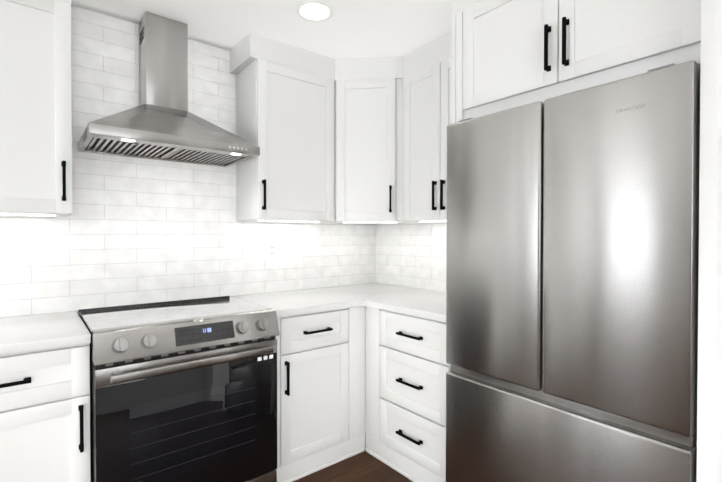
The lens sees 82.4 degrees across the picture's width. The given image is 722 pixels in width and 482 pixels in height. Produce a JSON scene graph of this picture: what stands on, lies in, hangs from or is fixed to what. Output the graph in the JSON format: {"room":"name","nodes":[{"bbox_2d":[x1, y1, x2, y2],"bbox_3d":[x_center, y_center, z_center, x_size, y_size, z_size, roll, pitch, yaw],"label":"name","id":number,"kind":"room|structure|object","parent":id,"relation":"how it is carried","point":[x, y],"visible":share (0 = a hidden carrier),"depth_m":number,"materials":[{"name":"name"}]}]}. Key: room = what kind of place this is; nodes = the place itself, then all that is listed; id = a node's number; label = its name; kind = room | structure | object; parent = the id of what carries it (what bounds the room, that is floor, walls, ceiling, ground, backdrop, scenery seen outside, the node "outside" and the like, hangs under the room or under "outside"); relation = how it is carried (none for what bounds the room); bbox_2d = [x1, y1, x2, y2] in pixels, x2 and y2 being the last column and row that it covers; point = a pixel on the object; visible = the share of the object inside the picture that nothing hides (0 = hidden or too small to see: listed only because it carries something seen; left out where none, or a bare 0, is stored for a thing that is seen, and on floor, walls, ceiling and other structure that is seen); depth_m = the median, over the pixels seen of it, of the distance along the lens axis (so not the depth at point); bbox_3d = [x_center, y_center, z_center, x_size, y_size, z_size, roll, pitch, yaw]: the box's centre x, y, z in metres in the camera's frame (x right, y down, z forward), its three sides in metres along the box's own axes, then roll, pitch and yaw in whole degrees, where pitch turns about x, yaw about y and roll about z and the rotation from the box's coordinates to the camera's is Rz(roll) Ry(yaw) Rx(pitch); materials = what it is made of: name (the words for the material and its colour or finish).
{"room":"kitchen","nodes":[
{"label":"kitchen","id":0,"kind":"room"},
{"bbox_2d":[71,0,451,58],"bbox_3d":[-0.147,-1.202,-0.471,5.440,0.100,5.840,-1,1,-39],"label":"ceiling","id":1,"kind":"structure","parent":0,"point":[351,29],"depth_m":2.22,"materials":[{"name":"white paint"}]},
{"bbox_2d":[57,0,482,80],"bbox_3d":[-0.459,-1.105,1.440,3.270,0.138,2.216,-1,1,-39],"label":"trim","id":2,"kind":"structure","parent":1,"relation":"attached to","point":[248,49],"depth_m":2.53,"materials":[{"name":"white paint"}]},
{"bbox_2d":[296,0,333,21],"bbox_3d":[-0.237,-1.179,2.120,0.196,0.006,0.196,-1,1,-39],"label":"recessed light","id":3,"kind":"object","parent":1,"relation":"in","point":[314,11],"visible":1,"depth_m":2.11,"materials":[{"name":"white paint"}]},
{"bbox_2d":[293,434,412,481],"bbox_3d":[-0.147,1.347,-0.441,5.440,0.100,5.840,-1,1,-39],"label":"floor","id":4,"kind":"structure","parent":0,"point":[364,466],"depth_m":2.25,"materials":[{"name":"brown wood"}]},
{"bbox_2d":[0,343,90,481],"bbox_3d":[-1.446,0.833,1.672,0.532,0.879,0.651,-1,1,-39],"label":"base cabinet","id":5,"kind":"object","parent":4,"relation":"on","point":[44,415],"visible":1,"depth_m":1.52,"materials":[{"name":"white paint"}]},
{"bbox_2d":[78,296,279,481],"bbox_3d":[-0.880,0.803,2.003,0.759,0.931,0.684,-1,1,-39],"label":"range oven","id":6,"kind":"object","parent":4,"relation":"on","point":[183,390],"visible":1,"depth_m":1.77,"materials":[{"name":"silver metal"}]},
{"bbox_2d":[275,306,364,481],"bbox_3d":[-0.394,0.823,2.519,0.638,0.879,0.651,-1,1,-39],"label":"base cabinet","id":7,"kind":"object","parent":4,"relation":"on","point":[320,390],"visible":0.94,"depth_m":2.28,"materials":[{"name":"white paint"}]},
{"bbox_2d":[365,306,450,481],"bbox_3d":[0.450,0.824,2.422,0.651,0.879,0.654,-1,1,-39],"label":"base cabinet","id":8,"kind":"object","parent":4,"relation":"on","point":[407,367],"visible":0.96,"depth_m":2.21,"materials":[{"name":"white paint"}]},
{"bbox_2d":[451,15,455,123],"bbox_3d":[0.678,0.099,2.155,0.620,2.335,0.023,-1,1,-39],"label":"panel","id":9,"kind":"object","parent":4,"relation":"on","point":[453,76],"visible":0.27,"depth_m":1.95,"materials":[{"name":"white paint"}]},
{"bbox_2d":[446,61,699,481],"bbox_3d":[0.934,0.366,1.753,0.678,1.811,0.908,-1,1,-39],"label":"refrigerator","id":10,"kind":"object","parent":4,"relation":"on","point":[572,243],"visible":0.94,"depth_m":1.44,"materials":[{"name":"silver metal"}]},
{"bbox_2d":[696,0,721,481],"bbox_3d":[1.247,0.051,1.379,0.706,2.449,0.040,-1,1,-39],"label":"wall","id":11,"kind":"structure","parent":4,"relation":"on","point":[709,421],"depth_m":1.16,"materials":[{"name":"white paint"}]},
{"bbox_3d":[-1.940,0.838,1.274,0.728,0.879,0.651,-1,1,-39],"label":"base cabinet","id":12,"kind":"object","parent":4,"relation":"on","visible":0},
{"bbox_2d":[0,283,445,354],"bbox_3d":[-0.758,0.373,1.829,3.270,0.035,1.262,-1,1,-39],"label":"countertop","id":13,"kind":"structure","parent":12,"relation":"on","point":[26,333],"depth_m":2.21,"materials":[{"name":"white stone"}]},
{"bbox_3d":[-1.942,0.046,1.771,5.440,2.450,0.120,-1,1,-39],"label":"wall","id":14,"kind":"structure","parent":0,"visible":0},
{"bbox_2d":[0,0,72,216],"bbox_3d":[-1.595,-0.574,1.732,0.609,0.928,0.344,-1,1,-39],"label":"upper cabinet","id":15,"kind":"object","parent":14,"relation":"attached to","point":[36,173],"visible":1,"depth_m":1.74,"materials":[{"name":"white paint"}]},
{"bbox_2d":[78,12,259,166],"bbox_3d":[-0.983,-0.817,2.134,0.762,0.728,0.484,-1,1,-39],"label":"range hood","id":16,"kind":"object","parent":14,"relation":"attached to","point":[160,122],"visible":1,"depth_m":2.14,"materials":[{"name":"silver metal"}]},
{"bbox_2d":[0,5,375,317],"bbox_3d":[-1.165,-0.402,2.309,3.290,1.564,0.008,-1,1,-39],"label":"tile backsplash","id":17,"kind":"structure","parent":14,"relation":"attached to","point":[131,231],"depth_m":2.28,"materials":[{"name":"white tile"}]},
{"bbox_2d":[267,242,276,258],"bbox_3d":[-0.595,0.062,2.762,0.072,0.116,0.008,-1,1,-39],"label":"electrical outlet plate","id":18,"kind":"object","parent":17,"relation":"attached to","point":[271,250],"visible":1,"depth_m":2.76,"materials":[{"name":"white plastic"}]},
{"bbox_2d":[236,59,333,222],"bbox_3d":[-0.471,-0.585,2.638,0.539,0.928,0.344,-1,1,-39],"label":"upper cabinet","id":19,"kind":"object","parent":14,"relation":"attached to","point":[285,119],"visible":1,"depth_m":2.50,"materials":[{"name":"white paint"}]},
{"bbox_2d":[319,78,421,223],"bbox_3d":[0.072,-0.588,2.897,0.622,0.928,0.622,-1,1,-39],"label":"upper cabinet","id":20,"kind":"object","parent":14,"relation":"attached to","point":[368,151],"visible":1,"depth_m":2.68,"materials":[{"name":"white paint"}]},
{"bbox_3d":[1.962,0.054,1.166,0.120,2.450,5.720,-1,1,-39],"label":"wall","id":21,"kind":"structure","parent":0,"visible":0},
{"bbox_2d":[376,222,445,291],"bbox_3d":[0.519,0.106,2.855,0.008,0.535,1.263,-1,1,-39],"label":"tile backsplash","id":22,"kind":"structure","parent":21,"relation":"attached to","point":[412,255],"depth_m":3.02,"materials":[{"name":"white tile"}]},
{"bbox_2d":[403,58,450,221],"bbox_3d":[0.577,-0.583,2.491,0.344,0.928,0.633,-1,1,-39],"label":"upper cabinet","id":23,"kind":"object","parent":21,"relation":"attached to","point":[426,106],"visible":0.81,"depth_m":2.50,"materials":[{"name":"white paint"}]},
{"bbox_2d":[456,0,700,122],"bbox_3d":[0.965,-0.803,1.764,0.649,0.520,0.924,-1,1,-39],"label":"upper cabinet","id":24,"kind":"object","parent":21,"relation":"attached to","point":[510,54],"visible":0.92,"depth_m":1.57,"materials":[{"name":"white paint"}]}
]}

